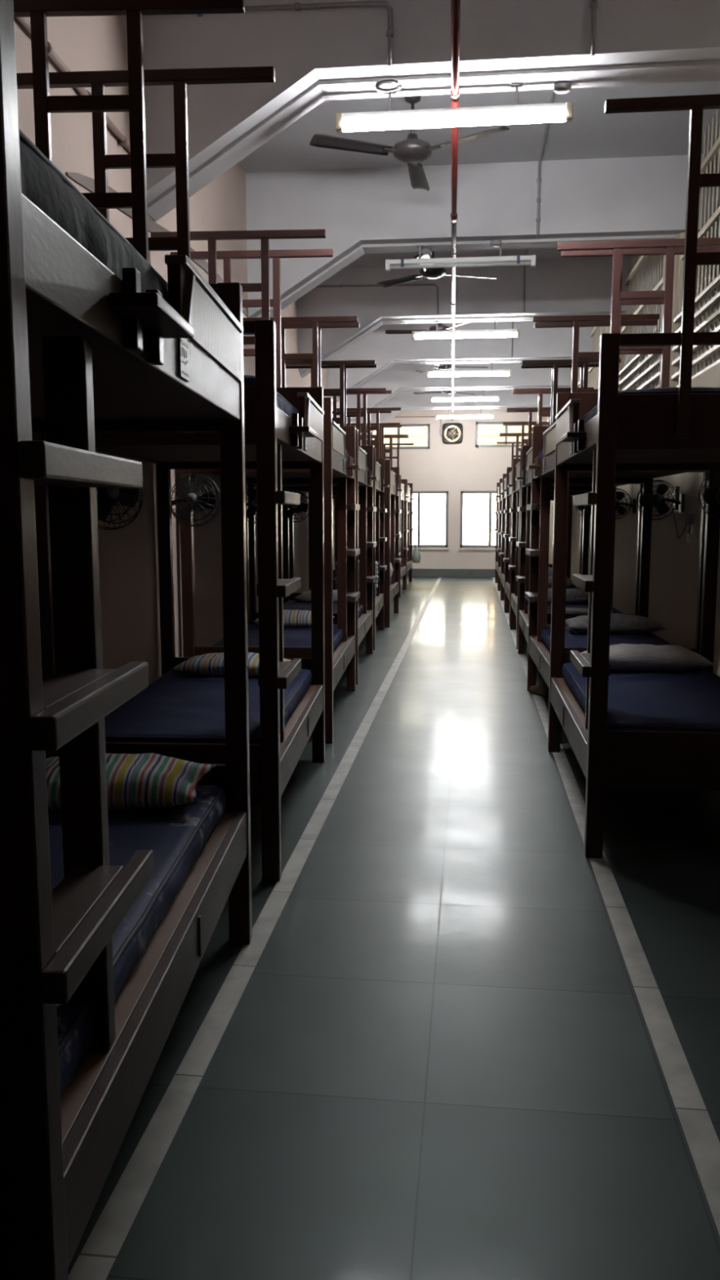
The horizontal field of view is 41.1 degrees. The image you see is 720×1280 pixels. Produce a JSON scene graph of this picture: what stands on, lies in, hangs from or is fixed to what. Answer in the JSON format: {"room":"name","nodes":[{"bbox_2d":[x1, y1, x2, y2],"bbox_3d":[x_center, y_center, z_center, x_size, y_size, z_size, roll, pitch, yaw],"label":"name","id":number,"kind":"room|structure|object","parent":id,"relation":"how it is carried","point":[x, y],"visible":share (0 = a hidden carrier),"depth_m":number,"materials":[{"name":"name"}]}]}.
{"room":"dormitory","nodes":[
{"label":"dormitory","id":0,"kind":"room"},
{"bbox_2d":[13,15,361,683],"bbox_3d":[-1.110,-1.639,7.249,0.200,4.200,30.480,1,7,4],"label":"wall","id":1,"kind":"structure","parent":0,"point":[128,555],"depth_m":5.18,"materials":[{"name":"paint"}]},
{"bbox_2d":[15,17,130,152],"bbox_3d":[-1.325,-2.201,2.711,0.050,0.047,4.603,1,7,4],"label":"conduit","id":2,"kind":"object","parent":1,"relation":"attached to","point":[122,140],"visible":0.53,"depth_m":4.00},
{"bbox_2d":[96,487,142,529],"bbox_3d":[-1.117,-0.631,4.172,0.343,0.305,0.197,-5,9,-34],"label":"wall fan","id":3,"kind":"object","parent":1,"relation":"attached to","point":[107,497],"visible":0.44,"depth_m":4.15,"materials":[{"name":"black plastic"}]},
{"bbox_2d":[66,172,248,317],"bbox_3d":[-1.089,-2.372,6.041,0.008,0.294,4.023,1,7,4],"label":"strip","id":4,"kind":"object","parent":1,"relation":"attached to","point":[87,183],"visible":0.47,"depth_m":4.92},
{"bbox_2d":[171,473,221,526],"bbox_3d":[-0.970,-0.813,5.585,0.343,0.305,0.197,1,7,9],"label":"wall fan","id":5,"kind":"object","parent":1,"relation":"attached to","point":[197,501],"visible":0.93,"depth_m":5.54,"materials":[{"name":"black plastic"}]},
{"bbox_2d":[245,484,257,524],"bbox_3d":[-0.818,-1.067,7.564,0.343,0.305,0.197,1,7,9],"label":"wall fan","id":6,"kind":"object","parent":1,"relation":"attached to","point":[251,511],"visible":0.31,"depth_m":7.52,"materials":[{"name":"black plastic"}]},
{"bbox_2d":[282,491,310,522],"bbox_3d":[-0.659,-1.335,9.642,0.343,0.305,0.197,1,7,9],"label":"wall fan","id":7,"kind":"object","parent":1,"relation":"attached to","point":[303,507],"visible":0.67,"depth_m":9.59,"materials":[{"name":"black plastic"}]},
{"bbox_2d":[67,577,719,1279],"bbox_3d":[0.810,0.584,7.212,6.400,0.200,30.850,1,7,6],"label":"floor","id":8,"kind":"structure","parent":0,"point":[437,1060],"depth_m":2.66,"materials":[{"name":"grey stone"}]},
{"bbox_2d":[0,0,252,1279],"bbox_3d":[-0.823,-0.342,2.124,1.018,2.935,1.926,0,7,2],"label":"bunk bed","id":9,"kind":"object","parent":8,"relation":"on","point":[84,352],"visible":0.96,"depth_m":1.57,"materials":[{"name":"brown wood"}]},
{"bbox_2d":[18,128,168,302],"bbox_3d":[-0.844,-0.722,2.066,0.867,0.242,1.720,0,7,2],"label":"mattress","id":10,"kind":"object","parent":9,"relation":"on","point":[42,183],"visible":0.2,"depth_m":1.54,"materials":[{"name":"fabric"}]},
{"bbox_2d":[48,784,226,1098],"bbox_3d":[-0.849,0.612,2.248,0.806,0.106,1.720,0,7,2],"label":"mattress","id":11,"kind":"object","parent":9,"relation":"on","point":[176,835],"visible":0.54,"depth_m":2.39,"materials":[{"name":"fabric"}]},
{"bbox_2d":[45,752,215,810],"bbox_3d":[-0.769,0.416,2.896,0.620,0.132,0.380,0,7,-1],"label":"pillow","id":12,"kind":"object","parent":11,"relation":"on","point":[141,781],"visible":0.56,"depth_m":2.77,"materials":[{"name":"fabric"}]},
{"bbox_2d":[181,338,188,377],"bbox_3d":[-0.389,-0.625,2.132,0.002,0.072,0.072,0,7,2],"label":"print","id":13,"kind":"object","parent":9,"relation":"on","point":[183,342],"depth_m":2.13},
{"bbox_2d":[16,66,325,881],"bbox_3d":[-0.686,-0.643,4.466,1.018,2.935,1.926,0,7,3],"label":"bunk bed","id":14,"kind":"object","parent":8,"relation":"on","point":[275,442],"visible":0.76,"depth_m":3.66,"materials":[{"name":"brown wood"}]},
{"bbox_2d":[104,669,311,743],"bbox_3d":[-0.712,0.311,4.590,0.806,0.104,1.720,0,7,3],"label":"mattress","id":15,"kind":"object","parent":14,"relation":"on","point":[175,706],"visible":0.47,"depth_m":4.25,"materials":[{"name":"fabric"}]},
{"bbox_2d":[169,652,291,675],"bbox_3d":[-0.696,0.126,5.242,0.600,0.109,0.360,1,7,5],"label":"pillow","id":16,"kind":"object","parent":15,"relation":"on","point":[209,664],"visible":0.49,"depth_m":5.11,"materials":[{"name":"multicoloured fabric"}]},
{"bbox_2d":[244,374,298,417],"bbox_3d":[-0.708,-1.006,4.411,0.845,0.207,1.720,0,7,3],"label":"mattress","id":17,"kind":"object","parent":14,"relation":"on","point":[282,404],"visible":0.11,"depth_m":3.98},
{"bbox_2d":[67,577,441,1279],"bbox_3d":[0.138,0.468,7.361,0.072,0.011,30.420,1,7,6],"label":"floor stripe","id":18,"kind":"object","parent":8,"relation":"in","point":[95,1260],"depth_m":2.50,"materials":[{"name":"paint"}]},
{"bbox_2d":[170,248,361,743],"bbox_3d":[-0.532,-0.933,6.722,1.018,2.935,1.926,1,7,4],"label":"bunk bed","id":19,"kind":"object","parent":8,"relation":"on","point":[337,468],"visible":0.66,"depth_m":5.94,"materials":[{"name":"brown wood"}]},
{"bbox_2d":[212,623,343,652],"bbox_3d":[-0.558,0.020,6.847,0.806,0.104,1.720,1,7,4],"label":"mattress","id":20,"kind":"object","parent":19,"relation":"on","point":[292,637],"visible":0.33,"depth_m":6.87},
{"bbox_2d":[253,609,333,627],"bbox_3d":[-0.512,-0.174,7.496,0.600,0.128,0.360,1,7,4],"label":"pillow","id":21,"kind":"object","parent":20,"relation":"on","point":[291,618],"visible":0.38,"depth_m":7.36,"materials":[{"name":"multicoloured fabric"}]},
{"bbox_2d":[343,449,349,459],"bbox_3d":[-0.554,-1.297,6.667,0.845,0.207,1.720,1,7,4],"label":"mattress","id":22,"kind":"object","parent":19,"relation":"on","point":[346,451],"visible":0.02,"depth_m":7.31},
{"bbox_2d":[248,321,378,684],"bbox_3d":[-0.372,-1.203,8.815,1.018,2.935,1.926,1,7,5],"label":"bunk bed","id":23,"kind":"object","parent":8,"relation":"on","point":[364,480],"visible":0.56,"depth_m":9.29,"materials":[{"name":"brown wood"}]},
{"bbox_2d":[283,600,363,617],"bbox_3d":[-0.396,-0.253,8.939,0.810,0.113,1.720,1,7,5],"label":"mattress","id":24,"kind":"object","parent":23,"relation":"on","point":[293,604],"visible":0.19,"depth_m":9.14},
{"bbox_2d":[294,589,337,603],"bbox_3d":[-0.336,-0.441,9.587,0.600,0.124,0.360,1,7,5],"label":"pillow","id":25,"kind":"object","parent":24,"relation":"on","point":[306,596],"visible":0.27,"depth_m":9.45,"materials":[{"name":"grey fabric"}]},
{"bbox_2d":[285,363,389,649],"bbox_3d":[-0.202,-1.470,10.889,1.018,2.935,1.926,1,7,4],"label":"bunk bed","id":26,"kind":"object","parent":8,"relation":"on","point":[379,486],"visible":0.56,"depth_m":11.39,"materials":[{"name":"brown wood"}]},
{"bbox_2d":[303,586,377,595],"bbox_3d":[-0.228,-0.516,11.014,0.806,0.104,1.720,1,7,4],"label":"mattress","id":27,"kind":"object","parent":26,"relation":"on","point":[334,587],"visible":0.11,"depth_m":11.32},
{"bbox_2d":[334,560,378,588],"bbox_3d":[-0.028,-0.792,11.540,0.513,0.323,0.438,1,7,4],"label":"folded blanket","id":28,"kind":"object","parent":27,"relation":"on","point":[335,562],"visible":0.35,"depth_m":11.34,"materials":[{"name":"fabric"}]},
{"bbox_2d":[332,410,401,578],"bbox_3d":[0.119,-2.025,15.200,1.018,2.935,1.926,1,7,6],"label":"bunk bed","id":29,"kind":"object","parent":8,"relation":"on","point":[369,424],"visible":0.07,"depth_m":14.35,"materials":[{"name":"brown wood"}]},
{"bbox_2d":[332,390,403,627],"bbox_3d":[0.042,-1.738,12.970,1.018,2.935,1.926,1,7,6],"label":"bunk bed","id":30,"kind":"object","parent":8,"relation":"on","point":[391,591],"visible":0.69,"depth_m":12.77,"materials":[{"name":"brown wood"}]},
{"bbox_3d":[0.018,-0.788,13.094,0.810,0.113,1.720,1,7,6],"label":"mattress","id":31,"kind":"object","parent":30,"relation":"on","visible":0},
{"bbox_2d":[390,562,393,577],"bbox_3d":[0.333,-1.015,13.201,0.229,0.340,0.235,4,8,26],"label":"bag","id":32,"kind":"object","parent":31,"relation":"on","point":[391,566],"visible":0.09,"depth_m":13.17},
{"bbox_2d":[355,425,409,597],"bbox_3d":[0.368,-2.317,17.466,1.018,2.935,1.926,1,7,6],"label":"bunk bed","id":33,"kind":"object","parent":8,"relation":"on","point":[402,499],"visible":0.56,"depth_m":18.00,"materials":[{"name":"brown wood"}]},
{"bbox_2d":[366,435,415,587],"bbox_3d":[0.594,-2.600,19.668,1.018,2.935,1.926,1,7,6],"label":"bunk bed","id":34,"kind":"object","parent":8,"relation":"on","point":[410,490],"visible":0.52,"depth_m":20.25,"materials":[{"name":"brown wood"}]},
{"bbox_2d":[412,528,421,563],"bbox_3d":[1.179,-2.297,19.919,0.184,1.390,0.291,1,7,6],"label":"cloth bag","id":35,"kind":"object","parent":34,"relation":"hanging from","point":[416,556],"visible":1,"depth_m":19.89,"materials":[{"name":"grey fabric"}]},
{"bbox_2d":[493,435,532,589],"bbox_3d":[3.186,-2.543,19.227,1.018,2.935,1.926,1,7,6],"label":"bunk bed","id":36,"kind":"object","parent":8,"relation":"on","point":[496,546],"visible":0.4,"depth_m":19.99,"materials":[{"name":"brown wood"}]},
{"bbox_2d":[495,424,554,591],"bbox_3d":[2.930,-2.264,17.058,1.018,2.935,1.926,1,7,7],"label":"bunk bed","id":37,"kind":"object","parent":8,"relation":"on","point":[517,434],"visible":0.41,"depth_m":17.82,"materials":[{"name":"brown wood"}]},
{"bbox_2d":[497,410,554,610],"bbox_3d":[2.680,-1.998,14.990,1.018,2.935,1.926,1,7,7],"label":"bunk bed","id":38,"kind":"object","parent":8,"relation":"on","point":[502,554],"visible":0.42,"depth_m":15.74,"materials":[{"name":"brown wood"}]},
{"bbox_2d":[528,683,549,697],"bbox_3d":[1.426,0.383,7.598,0.096,0.100,0.276,-3,8,-22],"label":"shoe","id":39,"kind":"object","parent":8,"relation":"on","point":[541,690],"visible":0.84,"depth_m":7.53,"materials":[{"name":"brown leather"}]},
{"bbox_2d":[502,391,583,626],"bbox_3d":[2.436,-1.732,12.922,1.018,2.935,1.926,1,7,7],"label":"bunk bed","id":40,"kind":"object","parent":8,"relation":"on","point":[507,559],"visible":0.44,"depth_m":13.69,"materials":[{"name":"brown wood"}]},
{"bbox_3d":[2.461,-0.777,13.042,0.806,0.105,1.720,1,7,7],"label":"mattress","id":41,"kind":"object","parent":40,"relation":"on","visible":0},
{"bbox_2d":[548,566,551,574],"bbox_3d":[2.501,-0.985,13.690,0.660,0.155,0.380,1,7,7],"label":"pillow","id":42,"kind":"object","parent":41,"relation":"on","point":[549,568],"visible":0.06,"depth_m":13.51,"materials":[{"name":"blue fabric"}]},
{"bbox_2d":[507,363,599,649],"bbox_3d":[2.192,-1.465,10.853,1.018,2.935,1.926,1,7,7],"label":"bunk bed","id":43,"kind":"object","parent":8,"relation":"on","point":[513,567],"visible":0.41,"depth_m":11.59,"materials":[{"name":"brown wood"}]},
{"bbox_2d":[547,585,580,589],"bbox_3d":[2.216,-0.515,10.972,0.810,0.113,1.720,1,7,7],"label":"mattress","id":44,"kind":"object","parent":43,"relation":"on","point":[570,586],"visible":0.03,"depth_m":11.47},
{"bbox_2d":[547,574,573,587],"bbox_3d":[2.258,-0.717,11.621,0.660,0.153,0.380,1,7,7],"label":"pillow","id":45,"kind":"object","parent":44,"relation":"on","point":[569,582],"visible":0.21,"depth_m":11.46,"materials":[{"name":"grey fabric"}]},
{"bbox_2d":[515,320,657,670],"bbox_3d":[1.945,-1.194,8.745,1.018,2.935,1.926,1,7,7],"label":"bunk bed","id":46,"kind":"object","parent":8,"relation":"on","point":[522,579],"visible":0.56,"depth_m":9.35,"materials":[{"name":"brown wood"}]},
{"bbox_2d":[526,602,622,613],"bbox_3d":[1.971,-0.240,8.864,0.806,0.104,1.720,1,7,7],"label":"mattress","id":47,"kind":"object","parent":46,"relation":"on","point":[613,610],"visible":0.11,"depth_m":9.11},
{"bbox_2d":[547,587,588,604],"bbox_3d":[2.011,-0.442,9.514,0.660,0.145,0.380,1,7,7],"label":"pillow","id":48,"kind":"object","parent":47,"relation":"on","point":[577,596],"visible":0.33,"depth_m":9.36,"materials":[{"name":"grey fabric"}]},
{"bbox_2d":[565,608,613,613],"bbox_3d":[1.901,-0.234,8.231,0.502,0.060,0.309,1,7,7],"label":"pillow","id":49,"kind":"object","parent":47,"relation":"on","point":[584,611],"visible":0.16,"depth_m":8.15,"materials":[{"name":"grey fabric"}]},
{"bbox_2d":[492,577,719,1235],"bbox_3d":[1.357,0.486,7.223,0.072,0.011,30.420,1,7,6],"label":"floor stripe","id":50,"kind":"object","parent":8,"relation":"attached to","point":[703,1142],"depth_m":2.69,"materials":[{"name":"paint"}]},
{"bbox_2d":[524,246,719,743],"bbox_3d":[1.697,-0.925,6.656,1.018,2.935,1.926,1,7,5],"label":"bunk bed","id":51,"kind":"object","parent":8,"relation":"on","point":[543,469],"visible":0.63,"depth_m":7.25,"materials":[{"name":"brown wood"}]},
{"bbox_2d":[537,448,544,459],"bbox_3d":[1.718,-1.288,6.598,0.845,0.207,1.720,1,7,5],"label":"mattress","id":52,"kind":"object","parent":51,"relation":"on","point":[540,454],"visible":0.02,"depth_m":7.19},
{"bbox_2d":[540,624,671,650],"bbox_3d":[1.723,0.029,6.777,0.806,0.104,1.720,1,7,5],"label":"mattress","id":53,"kind":"object","parent":51,"relation":"on","point":[573,638],"visible":0.27,"depth_m":6.76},
{"bbox_2d":[564,613,666,634],"bbox_3d":[1.858,-0.127,7.099,0.720,0.137,0.400,0,7,2],"label":"pillow","id":54,"kind":"object","parent":53,"relation":"on","point":[620,623],"visible":0.76,"depth_m":6.94,"materials":[{"name":"grey fabric"}]},
{"bbox_2d":[547,93,719,857],"bbox_3d":[1.460,-0.667,4.650,1.018,2.935,1.926,1,7,6],"label":"bunk bed","id":55,"kind":"object","parent":8,"relation":"on","point":[680,431],"visible":0.9,"depth_m":3.89,"materials":[{"name":"brown wood"}]},
{"bbox_2d":[561,662,719,732],"bbox_3d":[1.486,0.288,4.770,0.806,0.104,1.720,1,7,6],"label":"mattress","id":56,"kind":"object","parent":55,"relation":"on","point":[689,700],"visible":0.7,"depth_m":4.52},
{"bbox_2d":[581,643,715,671],"bbox_3d":[1.599,0.092,5.391,0.680,0.138,0.380,1,7,5],"label":"pillow","id":57,"kind":"object","parent":56,"relation":"on","point":[622,657],"visible":0.8,"depth_m":5.25,"materials":[{"name":"grey fabric"}]},
{"bbox_2d":[580,386,719,424],"bbox_3d":[1.483,-1.018,4.592,0.839,0.184,1.720,1,7,6],"label":"mattress","id":58,"kind":"object","parent":55,"relation":"on","point":[593,411],"visible":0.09,"depth_m":3.77,"materials":[{"name":"fabric"}]},
{"bbox_2d":[366,408,543,568],"bbox_3d":[2.156,-3.561,22.177,4.423,4.200,0.200,1,7,6],"label":"wall","id":59,"kind":"structure","parent":0,"point":[454,468],"depth_m":22.03,"materials":[{"name":"paint"}]},
{"bbox_2d":[370,423,430,448],"bbox_3d":[0.923,-4.680,22.135,1.385,0.570,0.100,1,7,6],"label":"window","id":60,"kind":"structure","parent":59,"relation":"in","point":[428,425],"depth_m":22.04,"materials":[{"name":"glass"}]},
{"bbox_2d":[395,416,435,417],"bbox_3d":[1.022,-5.108,21.993,1.520,0.028,0.024,1,7,6],"label":"conduit","id":61,"kind":"object","parent":59,"relation":"attached to","point":[396,416],"visible":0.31,"depth_m":21.95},
{"bbox_2d":[412,490,448,550],"bbox_3d":[1.405,-2.773,22.300,1.340,1.355,0.150,1,7,6],"label":"window","id":62,"kind":"structure","parent":59,"relation":"in","point":[420,547],"depth_m":22.26,"materials":[{"name":"metal"}]},
{"bbox_2d":[407,568,495,577],"bbox_3d":[2.145,-1.558,22.322,4.008,0.190,0.025,1,7,6],"label":"baseboard","id":63,"kind":"structure","parent":59,"relation":"attached to","point":[415,572],"depth_m":22.31,"materials":[{"name":"grey stone"}]},
{"bbox_2d":[442,422,462,444],"bbox_3d":[2.113,-4.716,21.947,0.470,0.470,0.170,1,7,6],"label":"exhaust fan","id":64,"kind":"object","parent":59,"relation":"attached to","point":[451,433],"visible":1,"depth_m":21.90,"materials":[{"name":"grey metal"}]},
{"bbox_2d":[458,490,496,550],"bbox_3d":[2.987,-2.749,22.120,1.415,1.355,0.150,1,7,6],"label":"window","id":65,"kind":"structure","parent":59,"relation":"in","point":[462,547],"depth_m":22.14,"materials":[{"name":"metal"}]},
{"bbox_2d":[475,421,537,447],"bbox_3d":[3.327,-4.674,21.858,1.395,0.570,0.100,1,7,6],"label":"window","id":66,"kind":"structure","parent":59,"relation":"in","point":[477,424],"depth_m":21.84,"materials":[{"name":"glass"}]},
{"bbox_2d":[240,80,719,388],"bbox_3d":[0.822,-3.818,6.746,6.400,0.250,31.050,1,7,6],"label":"ceiling","id":67,"kind":"structure","parent":0,"point":[592,133],"depth_m":7.14,"materials":[{"name":"paint"}]},
{"bbox_2d":[309,95,509,191],"bbox_3d":[0.464,-3.393,6.248,1.100,0.466,1.269,6,9,38],"label":"ceiling fan","id":68,"kind":"object","parent":67,"relation":"hanging from","point":[411,151],"visible":0.94,"depth_m":6.26,"materials":[{"name":"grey metal"}]},
{"bbox_2d":[385,322,468,340],"bbox_3d":[1.113,-4.205,12.557,1.269,0.466,1.100,5,9,33],"label":"ceiling fan","id":69,"kind":"object","parent":67,"relation":"hanging from","point":[440,326],"visible":0.43,"depth_m":12.42,"materials":[{"name":"brown metal"}]},
{"bbox_2d":[142,0,719,221],"bbox_3d":[0.568,-2.867,4.924,3.586,1.170,0.320,1,7,6],"label":"ceiling beam","id":70,"kind":"structure","parent":67,"relation":"attached to","point":[317,55],"depth_m":4.84,"materials":[{"name":"paint"}]},
{"bbox_2d":[143,0,393,66],"bbox_3d":[-0.472,-3.036,4.844,1.282,0.326,0.035,1,7,6],"label":"conduit","id":71,"kind":"object","parent":70,"relation":"attached to","point":[296,6],"visible":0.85,"depth_m":4.78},
{"bbox_2d":[375,78,401,92],"bbox_3d":[0.144,-2.844,4.934,0.128,0.075,0.155,1,7,6],"label":"cable coil","id":72,"kind":"object","parent":70,"relation":"hanging from","point":[381,82],"visible":1,"depth_m":4.91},
{"bbox_2d":[335,82,573,133],"bbox_3d":[0.485,-2.788,5.025,1.232,0.193,0.056,1,7,6],"label":"tube light","id":73,"kind":"object","parent":70,"relation":"hanging from","point":[516,113],"visible":0.88,"depth_m":5.01,"materials":[{"name":"white plastic"}]},
{"bbox_2d":[553,80,571,94],"bbox_3d":[1.050,-2.861,4.980,0.090,0.036,0.089,1,7,6],"label":"junction box","id":74,"kind":"object","parent":70,"relation":"attached to","point":[560,87],"visible":1,"depth_m":4.95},
{"bbox_2d":[590,0,597,56],"bbox_3d":[1.134,-3.129,4.649,0.034,0.560,0.035,1,7,6],"label":"conduit","id":75,"kind":"object","parent":70,"relation":"attached to","point":[593,3],"visible":1,"depth_m":4.66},
{"bbox_2d":[377,251,500,288],"bbox_3d":[0.862,-3.813,9.515,1.100,0.466,1.269,-2,8,-16],"label":"ceiling fan","id":76,"kind":"object","parent":67,"relation":"hanging from","point":[427,273],"visible":0.52,"depth_m":9.54,"materials":[{"name":"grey metal"}]},
{"bbox_2d":[413,391,475,395],"bbox_3d":[1.820,-4.975,18.540,1.100,0.466,1.269,-6,9,-39],"label":"ceiling fan","id":77,"kind":"object","parent":67,"relation":"hanging from","point":[430,392],"visible":0.43,"depth_m":18.61,"materials":[{"name":"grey metal"}]},
{"bbox_2d":[415,364,488,373],"bbox_3d":[1.510,-4.571,15.402,1.100,0.466,1.269,-1,7,-5],"label":"ceiling fan","id":78,"kind":"object","parent":67,"relation":"hanging from","point":[442,366],"visible":0.59,"depth_m":15.41,"materials":[{"name":"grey metal"}]},
{"bbox_2d":[360,390,551,435],"bbox_3d":[2.012,-4.803,19.959,4.164,1.170,0.320,1,7,6],"label":"ceiling beam","id":79,"kind":"structure","parent":67,"relation":"attached to","point":[406,400],"depth_m":19.82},
{"bbox_2d":[435,408,494,418],"bbox_3d":[2.189,-4.722,20.045,1.232,0.193,0.056,1,7,6],"label":"tube light","id":80,"kind":"object","parent":79,"relation":"hanging from","point":[455,415],"visible":1,"depth_m":20.04,"materials":[{"name":"white plastic"}]},
{"bbox_2d":[346,362,571,423],"bbox_3d":[1.723,-4.416,16.952,4.049,1.170,0.320,1,7,6],"label":"ceiling beam","id":81,"kind":"structure","parent":67,"relation":"attached to","point":[397,379],"depth_m":16.81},
{"bbox_2d":[430,389,500,401],"bbox_3d":[1.864,-4.337,17.057,1.232,0.193,0.056,1,7,6],"label":"tube light","id":82,"kind":"object","parent":81,"relation":"hanging from","point":[460,398],"visible":1,"depth_m":17.04,"materials":[{"name":"white plastic"}]},
{"bbox_2d":[327,320,599,404],"bbox_3d":[1.434,-4.029,13.945,3.933,1.170,0.320,1,7,6],"label":"ceiling beam","id":83,"kind":"structure","parent":67,"relation":"attached to","point":[388,350],"depth_m":13.79,"materials":[{"name":"paint"}]},
{"bbox_2d":[426,362,511,377],"bbox_3d":[1.589,-3.946,14.024,1.232,0.193,0.056,1,7,6],"label":"tube light","id":84,"kind":"object","parent":83,"relation":"hanging from","point":[491,372],"visible":1,"depth_m":14.01,"materials":[{"name":"white plastic"}]},
{"bbox_2d":[297,257,635,377],"bbox_3d":[1.145,-3.641,10.938,3.817,1.170,0.320,1,7,6],"label":"ceiling beam","id":85,"kind":"structure","parent":67,"relation":"attached to","point":[565,287],"depth_m":10.77,"materials":[{"name":"paint"}]},
{"bbox_2d":[315,283,439,314],"bbox_3d":[0.111,-3.844,10.857,1.561,0.352,0.035,1,7,6],"label":"conduit","id":86,"kind":"object","parent":85,"relation":"attached to","point":[419,284],"visible":0.77,"depth_m":10.81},
{"bbox_2d":[411,320,519,339],"bbox_3d":[1.210,-3.557,11.002,1.232,0.193,0.056,1,7,6],"label":"tube light","id":87,"kind":"object","parent":85,"relation":"hanging from","point":[436,334],"visible":1,"depth_m":10.99,"materials":[{"name":"white plastic"}]},
{"bbox_2d":[245,154,702,317],"bbox_3d":[0.857,-3.254,7.931,3.702,1.170,0.320,1,7,6],"label":"ceiling beam","id":88,"kind":"structure","parent":67,"relation":"attached to","point":[361,211],"depth_m":7.76,"materials":[{"name":"paint"}]},
{"bbox_2d":[421,248,431,254],"bbox_3d":[0.560,-3.258,8.061,0.090,0.036,0.089,1,7,6],"label":"junction box","id":89,"kind":"object","parent":88,"relation":"attached to","point":[424,251],"visible":1,"depth_m":8.03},
{"bbox_2d":[385,242,535,271],"bbox_3d":[0.825,-3.162,7.921,1.232,0.191,0.050,1,7,6],"label":"tube light","id":90,"kind":"object","parent":88,"relation":"hanging from","point":[420,263],"visible":0.93,"depth_m":7.91,"materials":[{"name":"white plastic"}]},
{"bbox_2d":[490,240,501,246],"bbox_3d":[1.106,-3.227,7.819,0.090,0.036,0.089,1,7,6],"label":"junction box","id":91,"kind":"object","parent":88,"relation":"attached to","point":[493,242],"visible":1,"depth_m":7.79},
{"bbox_2d":[511,321,513,357],"bbox_3d":[2.017,-4.135,12.354,0.020,0.546,2.654,1,7,6],"label":"conduit","id":92,"kind":"object","parent":67,"relation":"attached to","point":[512,322],"visible":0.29,"depth_m":13.65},
{"bbox_2d":[523,248,528,312],"bbox_3d":[1.669,-3.745,9.325,0.025,0.547,2.708,1,7,6],"label":"conduit","id":93,"kind":"object","parent":67,"relation":"attached to","point":[526,251],"visible":0.32,"depth_m":10.64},
{"bbox_2d":[536,88,555,235],"bbox_3d":[1.279,-3.350,6.337,0.034,0.568,2.711,1,7,6],"label":"conduit","id":94,"kind":"object","parent":67,"relation":"attached to","point":[539,179],"visible":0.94,"depth_m":7.62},
{"bbox_3d":[0.279,-2.480,1.917,3.470,1.170,0.320,1,7,6],"label":"ceiling beam","id":95,"kind":"structure","parent":67,"relation":"attached to","visible":0},
{"bbox_2d":[450,0,460,421],"bbox_3d":[1.105,-3.661,11.402,0.053,0.051,21.254,1,7,5],"label":"pipe","id":96,"kind":"object","parent":95,"relation":"hanging from","point":[455,4],"visible":0.94,"depth_m":5.72,"materials":[{"name":"metal"}]},
{"bbox_2d":[543,234,719,676],"bbox_3d":[2.491,-1.586,6.840,0.160,4.200,30.450,1,7,6],"label":"wall","id":97,"kind":"structure","parent":0,"point":[673,561],"depth_m":7.81,"materials":[{"name":"paint"}]},
{"bbox_2d":[567,367,581,387],"bbox_3d":[3.476,-3.912,15.505,0.085,1.800,2.580,1,7,6],"label":"window","id":98,"kind":"structure","parent":97,"relation":"in","point":[579,368],"depth_m":15.23,"materials":[{"name":"beige paint"}]},
{"bbox_2d":[575,505,591,519],"bbox_3d":[2.771,-1.611,11.547,0.343,0.305,0.197,1,7,6],"label":"wall fan","id":99,"kind":"object","parent":97,"relation":"attached to","point":[588,508],"visible":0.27,"depth_m":11.59,"materials":[{"name":"black plastic"}]},
{"bbox_2d":[587,326,610,389],"bbox_3d":[3.128,-3.524,12.490,0.085,1.800,2.580,1,7,6],"label":"window","id":100,"kind":"structure","parent":97,"relation":"in","point":[595,329],"depth_m":13.17,"materials":[{"name":"beige paint"}]},
{"bbox_2d":[613,488,635,519],"bbox_3d":[2.539,-1.344,9.477,0.343,0.305,0.197,3,8,24],"label":"wall fan","id":101,"kind":"object","parent":97,"relation":"attached to","point":[620,509],"visible":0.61,"depth_m":9.45,"materials":[{"name":"black plastic"}]},
{"bbox_2d":[618,254,663,391],"bbox_3d":[2.780,-3.135,9.475,0.085,1.800,2.580,1,7,6],"label":"window","id":102,"kind":"structure","parent":97,"relation":"in","point":[624,367],"depth_m":9.51,"materials":[{"name":"beige paint"}]},
{"bbox_2d":[635,480,684,519],"bbox_3d":[2.281,-1.065,7.310,0.343,0.305,0.197,1,7,6],"label":"wall fan","id":103,"kind":"object","parent":97,"relation":"attached to","point":[657,500],"visible":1,"depth_m":7.31,"materials":[{"name":"black plastic"}]},
{"bbox_2d":[671,486,679,510],"bbox_3d":[2.457,-1.105,7.490,0.038,0.180,0.120,1,7,6],"label":"board","id":104,"kind":"object","parent":97,"relation":"attached to","point":[677,488],"visible":0.49,"depth_m":7.44,"materials":[{"name":"black plastic"}]},
{"bbox_2d":[671,506,693,541],"bbox_3d":[2.403,-0.871,7.190,0.045,0.252,0.608,1,7,6],"label":"charger","id":105,"kind":"object","parent":97,"relation":"attached to","point":[689,517],"visible":1,"depth_m":6.91,"materials":[{"name":"black plastic"}]},
{"bbox_2d":[671,110,719,386],"bbox_3d":[2.432,-2.747,6.459,0.085,1.800,2.580,1,7,6],"label":"window","id":106,"kind":"structure","parent":97,"relation":"in","point":[712,221],"depth_m":6.87,"materials":[{"name":"beige paint"}]},
{"bbox_2d":[697,467,719,520],"bbox_3d":[2.061,-0.811,5.339,0.343,0.305,0.197,3,8,24],"label":"wall fan","id":107,"kind":"object","parent":97,"relation":"attached to","point":[712,495],"visible":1,"depth_m":5.41,"materials":[{"name":"black plastic"}]},
{"bbox_2d":[630,266,719,390],"bbox_3d":[3.653,-1.569,6.708,0.200,4.200,30.450,1,7,6],"label":"window","id":108,"kind":"structure","parent":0,"point":[715,271],"depth_m":11.64,"materials":[{"name":"brown paint"}]},
{"label":"outside","id":109,"kind":"structure","parent":0,"visible":0},
{"bbox_3d":[6.417,-5.522,55.811,120.000,0.200,67.150,1,7,6],"label":"ground","id":110,"kind":"structure","parent":109,"visible":0},
{"bbox_2d":[373,424,533,545],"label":"windows","id":111,"kind":"structure","parent":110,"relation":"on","point":[433,506],"depth_m":32.52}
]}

